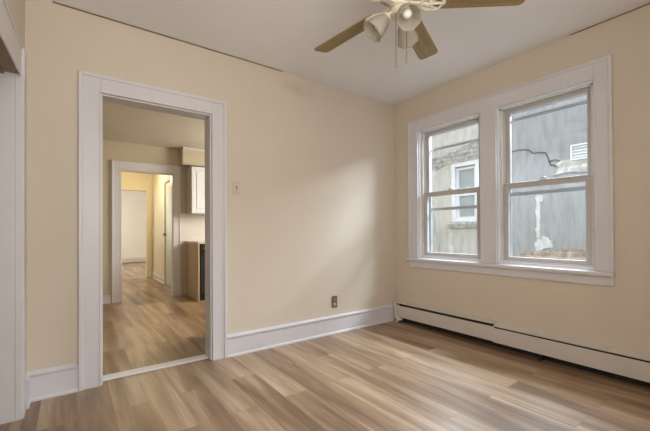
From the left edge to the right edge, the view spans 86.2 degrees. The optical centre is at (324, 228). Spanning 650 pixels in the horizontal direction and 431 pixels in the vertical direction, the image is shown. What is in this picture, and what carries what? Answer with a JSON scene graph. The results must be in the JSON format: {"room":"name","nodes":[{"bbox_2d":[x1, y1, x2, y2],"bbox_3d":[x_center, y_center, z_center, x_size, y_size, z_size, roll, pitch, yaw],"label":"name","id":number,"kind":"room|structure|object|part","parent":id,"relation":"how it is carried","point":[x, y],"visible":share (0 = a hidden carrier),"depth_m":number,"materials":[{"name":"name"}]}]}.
{"room":"empty dining room","nodes":[
{"label":"empty dining room","id":0,"kind":"room"},
{"bbox_2d":[5,0,24,76],"bbox_3d":[-0.912,-0.215,0.729,0.140,2.550,3.450,0,0,-36],"label":"wall","id":1,"kind":"structure","parent":0,"point":[16,8],"depth_m":1.95,"materials":[{"name":"beige paint"}]},
{"bbox_2d":[0,72,18,424],"bbox_3d":[-1.338,0.091,1.312,0.136,1.950,1.500,0,0,-36],"label":"trim","id":2,"kind":"structure","parent":1,"relation":"attached to","point":[7,80],"depth_m":1.93,"materials":[{"name":"white paint"}]},
{"bbox_2d":[0,37,18,73],"bbox_3d":[-1.345,-0.781,1.322,0.138,0.206,1.484,0,0,-36],"label":"trim","id":3,"kind":"structure","parent":1,"relation":"attached to","point":[6,63],"depth_m":1.77,"materials":[{"name":"brown wood"}]},
{"bbox_2d":[0,0,26,420],"bbox_3d":[-1.281,0.013,1.355,0.039,2.108,1.730,0,0,-36],"label":"trim","id":4,"kind":"structure","parent":1,"relation":"attached to","point":[9,35],"depth_m":1.96,"materials":[{"name":"white paint"}]},
{"bbox_2d":[26,374,30,408],"bbox_3d":[-1.806,0.982,2.103,0.030,0.185,0.095,0,0,-36],"label":"baseboard","id":5,"kind":"structure","parent":1,"relation":"attached to","point":[28,401],"depth_m":2.09,"materials":[{"name":"white paint"}]},
{"bbox_2d":[122,190,145,262],"bbox_3d":[-5.549,-0.100,10.000,3.800,2.500,4.800,0,0,-36],"label":"wall","id":6,"kind":"structure","parent":0,"point":[133,202],"depth_m":12.01,"materials":[{"name":"paint"}]},
{"bbox_2d":[122,257,145,262],"bbox_3d":[-6.272,1.070,12.200,1.580,0.200,0.069,0,0,-36],"label":"baseboard","id":7,"kind":"structure","parent":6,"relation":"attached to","point":[127,259],"depth_m":11.95,"materials":[{"name":"white wood"}]},
{"bbox_2d":[122,172,152,276],"bbox_3d":[-4.581,-0.080,7.798,1.475,2.420,0.100,0,0,-36],"label":"wall","id":8,"kind":"structure","parent":0,"point":[129,179],"depth_m":8.03,"materials":[{"name":"paint"}]},
{"bbox_2d":[122,186,151,277],"bbox_3d":[-4.555,0.089,7.741,1.250,2.080,0.020,0,0,-36],"label":"trim","id":9,"kind":"structure","parent":8,"relation":"attached to","point":[149,205],"depth_m":8.07,"materials":[{"name":"paint"}]},
{"bbox_2d":[103,139,187,302],"bbox_3d":[-2.708,-0.106,5.586,4.400,2.420,0.120,0,0,-36],"label":"wall","id":10,"kind":"structure","parent":0,"point":[112,150],"depth_m":5.26,"materials":[{"name":"paint"}]},
{"bbox_2d":[103,295,110,303],"bbox_3d":[-3.762,1.044,4.715,1.470,0.120,0.028,0,0,-36],"label":"baseboard","id":11,"kind":"structure","parent":10,"relation":"attached to","point":[106,299],"depth_m":5.11,"materials":[{"name":"white paint"}]},
{"bbox_2d":[111,160,180,302],"bbox_3d":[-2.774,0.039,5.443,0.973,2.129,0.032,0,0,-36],"label":"trim","id":12,"kind":"structure","parent":10,"relation":"attached to","point":[117,166],"depth_m":5.29,"materials":[{"name":"white paint"}]},
{"bbox_2d":[180,147,204,166],"bbox_3d":[-1.637,-1.178,6.192,1.754,0.280,0.180,0,0,-36],"label":"soffit","id":13,"kind":"object","parent":10,"relation":"attached to","point":[188,158],"depth_m":5.70,"materials":[{"name":"paint"}]},
{"bbox_2d":[181,213,204,240],"bbox_3d":[-1.682,-0.027,6.253,1.755,0.460,0.008,0,0,-36],"label":"backsplash","id":14,"kind":"structure","parent":10,"relation":"attached to","point":[192,225],"depth_m":5.85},
{"bbox_2d":[186,166,204,214],"bbox_3d":[-1.910,-0.623,5.899,0.780,0.760,0.320,0,0,-36],"label":"upper cabinet","id":15,"kind":"object","parent":10,"relation":"attached to","point":[195,176],"visible":0.27,"depth_m":5.62,"materials":[{"name":"white wood"}]},
{"bbox_2d":[103,102,204,149],"bbox_3d":[-1.816,-1.470,4.358,4.400,0.280,3.180,0,0,-36],"label":"ceiling","id":16,"kind":"structure","parent":0,"point":[121,123],"depth_m":4.59,"materials":[{"name":"paint"}]},
{"bbox_2d":[183,147,204,151],"bbox_3d":[-1.579,-1.301,6.112,1.754,0.035,0.020,0,0,-36],"label":"trim","id":17,"kind":"structure","parent":16,"relation":"attached to","point":[185,148],"depth_m":5.69,"materials":[{"name":"white paint"}]},
{"bbox_2d":[152,174,170,283],"bbox_3d":[-3.178,-0.093,7.038,0.100,2.420,2.780,0,0,-36],"label":"wall","id":18,"kind":"structure","parent":0,"point":[157,180],"depth_m":7.49,"materials":[{"name":"paint"}]},
{"bbox_2d":[152,273,163,283],"bbox_3d":[-3.222,1.067,6.993,0.025,0.100,2.780,0,0,-36],"label":"baseboard","id":19,"kind":"structure","parent":18,"relation":"attached to","point":[158,278],"depth_m":7.50,"materials":[{"name":"white paint"}]},
{"bbox_2d":[163,181,170,285],"bbox_3d":[-3.031,0.094,6.741,0.100,2.020,0.650,0,0,-36],"label":"door","id":20,"kind":"structure","parent":18,"relation":"in","point":[168,185],"depth_m":6.81,"materials":[{"name":"paint"}]},
{"bbox_2d":[163,176,170,283],"bbox_3d":[-3.033,0.054,6.739,0.018,2.120,0.830,0,0,-36],"label":"trim","id":21,"kind":"structure","parent":18,"relation":"attached to","point":[167,179],"depth_m":7.00,"materials":[{"name":"white paint"}]},
{"bbox_2d":[25,0,394,371],"bbox_3d":[-0.832,-0.200,3.007,4.400,2.550,0.140,0,0,-36],"label":"wall","id":22,"kind":"structure","parent":0,"point":[311,221],"depth_m":3.06,"materials":[{"name":"paint"}]},
{"bbox_2d":[78,70,226,390],"bbox_3d":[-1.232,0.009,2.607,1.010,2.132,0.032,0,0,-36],"label":"trim","id":23,"kind":"structure","parent":22,"relation":"attached to","point":[91,86],"depth_m":2.37,"materials":[{"name":"white paint"}]},
{"bbox_2d":[103,354,207,380],"bbox_3d":[-1.293,1.070,2.698,0.740,0.012,0.095,0,0,-36],"label":"threshold","id":24,"kind":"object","parent":22,"relation":"attached to","point":[199,357],"depth_m":2.66,"materials":[{"name":"paint"}]},
{"bbox_2d":[52,1,282,71],"bbox_3d":[-1.079,-1.471,2.752,1.700,0.008,0.004,0,0,-36],"label":"trim","id":25,"kind":"structure","parent":22,"relation":"attached to","point":[52,1],"depth_m":2.62,"materials":[{"name":"wood"}]},
{"bbox_2d":[26,304,395,401],"bbox_3d":[-0.506,0.982,3.126,3.335,0.185,0.030,0,0,-36],"label":"baseboard","id":26,"kind":"structure","parent":22,"relation":"attached to","point":[51,382],"depth_m":3.12,"materials":[{"name":"white paint"}]},
{"bbox_2d":[232,181,239,194],"bbox_3d":[-0.755,-0.352,2.967,0.070,0.116,0.018,0,0,-36],"label":"light switch","id":27,"kind":"object","parent":22,"relation":"attached to","point":[235,184],"visible":1,"depth_m":2.96,"materials":[{"name":"plastic"}]},
{"bbox_2d":[332,296,336,307],"bbox_3d":[0.098,0.752,3.581,0.070,0.120,0.010,0,0,-36],"label":"electrical outlet","id":28,"kind":"object","parent":22,"relation":"attached to","point":[334,298],"visible":1,"depth_m":3.58,"materials":[{"name":"brown plastic"}]},
{"bbox_2d":[0,262,649,430],"bbox_3d":[-3.005,1.148,5.994,4.400,0.080,14.450,0,0,-36],"label":"floor","id":29,"kind":"structure","parent":0,"point":[392,375],"depth_m":2.33,"materials":[{"name":"brown wood"}]},
{"bbox_2d":[186,243,199,300],"bbox_3d":[-2.100,0.668,5.524,0.030,0.865,0.678,0,0,-36],"label":"base cabinet","id":30,"kind":"object","parent":29,"relation":"on","point":[192,250],"visible":0.95,"depth_m":5.44,"materials":[{"name":"brown wood"}]},
{"bbox_2d":[186,241,204,243],"bbox_3d":[-1.446,0.217,5.994,1.658,0.034,0.680,0,0,-36],"label":"countertop","id":31,"kind":"structure","parent":30,"relation":"on","point":[192,242],"depth_m":5.42,"materials":[{"name":"laminate"}]},
{"bbox_2d":[200,244,204,299],"bbox_3d":[-1.807,0.669,5.663,0.600,0.860,0.642,0,0,-36],"label":"dishwasher","id":32,"kind":"object","parent":29,"relation":"on","point":[202,246],"visible":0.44,"depth_m":5.28,"materials":[{"name":"black metal"}]},
{"bbox_3d":[-1.649,0.296,5.446,0.592,0.113,0.026,0,0,-36],"label":"control panel","id":33,"kind":"part","parent":32,"relation":"part of","materials":[{"name":"black plastic"}]},
{"bbox_2d":[49,0,649,104],"bbox_3d":[0.176,-1.565,1.622,4.400,0.150,3.590,0,0,-36],"label":"ceiling","id":34,"kind":"structure","parent":0,"point":[283,35],"depth_m":2.61,"materials":[{"name":"paint"}]},
{"bbox_2d":[314,0,524,67],"bbox_3d":[0.375,-1.168,1.875,1.282,0.642,1.283,0,0,-36],"label":"ceiling fan","id":35,"kind":"object","parent":34,"relation":"hanging from","point":[412,32],"visible":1,"depth_m":1.89,"materials":[{"name":"wood"}]},
{"bbox_3d":[0.131,-1.211,2.178,0.132,0.006,0.502,-15,9,-41],"label":"blade","id":36,"kind":"part","parent":35,"relation":"part of","materials":[{"name":"brown wood"}]},
{"bbox_3d":[0.268,-1.079,1.865,0.136,0.141,0.127,0,0,-36],"label":"lamp shade","id":37,"kind":"part","parent":35,"relation":"part of","materials":[{"name":"beige glass"}]},
{"bbox_2d":[384,11,391,21],"bbox_3d":[0.337,-1.137,1.866,0.075,0.066,0.054,0,0,-8],"label":"socket","id":38,"kind":"object","parent":35,"relation":"attached to","point":[387,18],"depth_m":1.84,"materials":[{"name":"metal"}]},
{"bbox_3d":[0.412,-1.099,1.766,0.051,0.070,0.061,0,0,-36],"label":"bulb","id":39,"kind":"part","parent":35,"relation":"part of","materials":[{"name":"white glass"}]},
{"bbox_3d":[0.477,-1.111,1.998,0.120,0.126,0.137,0,0,12],"label":"lamp shade","id":40,"kind":"part","parent":35,"relation":"part of","materials":[{"name":"beige glass"}]},
{"bbox_3d":[0.412,-1.077,1.739,0.126,0.141,0.133,0,0,-36],"label":"lamp shade","id":41,"kind":"part","parent":35,"relation":"part of","materials":[{"name":"beige glass"}]},
{"bbox_3d":[0.608,-1.213,2.226,0.132,0.006,0.502,-13,-7,29],"label":"blade","id":42,"kind":"part","parent":35,"relation":"part of","materials":[{"name":"brown wood"}]},
{"bbox_3d":[0.813,-1.217,1.838,0.502,0.006,0.132,0,-3,4],"label":"blade","id":43,"kind":"part","parent":35,"relation":"part of","materials":[{"name":"brown wood"}]},
{"bbox_2d":[394,4,649,352],"bbox_3d":[1.922,-0.216,2.792,0.200,2.550,3.450,0,0,-36],"label":"wall","id":44,"kind":"structure","parent":0,"point":[618,315],"depth_m":2.62,"materials":[{"name":"beige paint"}]},
{"bbox_2d":[393,300,496,346],"bbox_3d":[1.164,0.952,3.583,0.093,0.233,1.193,0,0,-36],"label":"baseboard heater","id":45,"kind":"object","parent":44,"relation":"attached to","point":[478,329],"visible":0.99,"depth_m":3.49,"materials":[{"name":"metal"}]},
{"bbox_3d":[1.179,0.924,3.594,0.057,0.170,1.193,0,0,-36],"label":"panel","id":46,"kind":"part","parent":45,"relation":"part of","materials":[{"name":"metal"}]},
{"bbox_3d":[1.201,1.033,3.609,0.003,0.069,1.193,0,0,-36],"label":"plate","id":47,"kind":"part","parent":45,"relation":"part of","materials":[{"name":"white metal"}]},
{"bbox_2d":[419,114,480,262],"bbox_3d":[1.331,-0.381,3.603,0.198,1.402,0.725,0,0,-36],"label":"window","id":48,"kind":"structure","parent":44,"relation":"in","point":[426,194],"depth_m":3.80,"materials":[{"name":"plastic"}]},
{"bbox_3d":[1.314,0.300,3.583,0.112,0.028,0.705,0,0,-36],"label":"sill","id":49,"kind":"part","parent":48,"relation":"part of","materials":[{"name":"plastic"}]},
{"bbox_3d":[1.298,-0.050,3.575,0.044,0.696,0.665,0,0,-36],"label":"sash","id":50,"kind":"part","parent":48,"relation":"part of","materials":[{"name":"paint"}]},
{"bbox_3d":[1.331,-0.716,3.607,0.034,0.708,0.665,0,0,-36],"label":"sash","id":51,"kind":"part","parent":48,"relation":"part of","materials":[{"name":"paint"}]},
{"bbox_3d":[1.378,-0.381,3.638,0.024,1.378,0.703,0,0,-36],"label":"storm frame","id":52,"kind":"part","parent":48,"relation":"part of","materials":[{"name":"metal"}]},
{"bbox_2d":[407,55,614,272],"bbox_3d":[1.488,-0.452,3.191,0.032,1.536,1.841,0,0,-36],"label":"trim","id":53,"kind":"structure","parent":44,"relation":"attached to","point":[600,70],"depth_m":2.94,"materials":[{"name":"white paint"}]},
{"bbox_2d":[406,257,615,286],"bbox_3d":[1.497,0.382,3.189,0.020,0.070,1.833,0,0,-36],"label":"trim","id":54,"kind":"structure","parent":44,"relation":"attached to","point":[562,277],"depth_m":2.93,"materials":[{"name":"white paint"}]},
{"bbox_2d":[497,80,594,270],"bbox_3d":[1.845,-0.389,2.895,0.198,1.402,0.725,0,0,-36],"label":"window","id":55,"kind":"structure","parent":44,"relation":"in","point":[505,185],"depth_m":2.92,"materials":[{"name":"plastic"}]},
{"bbox_3d":[1.829,0.292,2.876,0.112,0.028,0.705,0,0,-36],"label":"sill","id":56,"kind":"part","parent":55,"relation":"part of","materials":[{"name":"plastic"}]},
{"bbox_3d":[1.812,-0.058,2.868,0.044,0.696,0.665,0,0,-36],"label":"sash","id":57,"kind":"part","parent":55,"relation":"part of","materials":[{"name":"paint"}]},
{"bbox_3d":[1.846,-0.724,2.899,0.034,0.708,0.665,0,0,-36],"label":"sash","id":58,"kind":"part","parent":55,"relation":"part of","materials":[{"name":"paint"}]},
{"bbox_3d":[1.893,-0.389,2.930,0.024,1.378,0.703,0,0,-36],"label":"storm frame","id":59,"kind":"part","parent":55,"relation":"part of","materials":[{"name":"metal"}]},
{"bbox_2d":[493,322,649,387],"bbox_3d":[2.093,0.941,2.321,0.077,0.228,1.948,0,0,-36],"label":"baseboard heater","id":60,"kind":"object","parent":44,"relation":"attached to","point":[628,365],"visible":1,"depth_m":2.58,"materials":[{"name":"metal"}]},
{"bbox_3d":[2.096,0.913,2.323,0.068,0.173,1.948,0,0,-36],"label":"panel","id":61,"kind":"part","parent":60,"relation":"part of","materials":[{"name":"metal"}]},
{"bbox_3d":[2.123,1.019,2.342,0.003,0.069,1.948,0,0,-36],"label":"plate","id":62,"kind":"part","parent":60,"relation":"part of","materials":[{"name":"white metal"}]},
{"bbox_2d":[570,3,649,35],"bbox_3d":[2.115,-1.492,2.352,0.004,0.007,0.790,0,0,-36],"label":"trim","id":63,"kind":"structure","parent":44,"relation":"attached to","point":[648,3],"depth_m":2.47,"materials":[{"name":"wood"}]},
{"label":"outside","id":64,"kind":"structure","parent":0,"visible":0},
{"bbox_3d":[4.152,1.773,6.526,7.800,0.100,14.000,0,0,-36],"label":"floor","id":65,"kind":"structure","parent":64,"visible":0},
{"bbox_2d":[432,95,586,260],"bbox_3d":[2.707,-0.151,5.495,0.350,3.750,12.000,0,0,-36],"label":"house","id":66,"kind":"structure","parent":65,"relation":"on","point":[554,144],"depth_m":4.95,"materials":[{"name":"paint"}]},
{"bbox_3d":[2.322,-0.068,5.777,0.060,0.101,0.626,0,0,-36],"label":"window sill","id":67,"kind":"part","parent":66,"relation":"part of","materials":[{"name":"grey brick"}]},
{"bbox_3d":[2.383,-0.600,5.821,0.050,0.875,0.370,0,0,-36],"label":"sash","id":68,"kind":"part","parent":66,"relation":"part of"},
{"bbox_3d":[2.389,-0.598,5.826,0.006,0.850,0.300,0,0,-36],"label":"pane","id":69,"kind":"part","parent":66,"relation":"part of","materials":[{"name":"glass"}]},
{"bbox_2d":[570,142,586,160],"bbox_3d":[3.317,-0.993,4.418,0.050,0.200,0.325,0,0,-36],"label":"wall vent","id":70,"kind":"object","parent":66,"relation":"attached to","point":[578,150],"depth_m":4.48,"materials":[{"name":"white plastic"}]}
]}

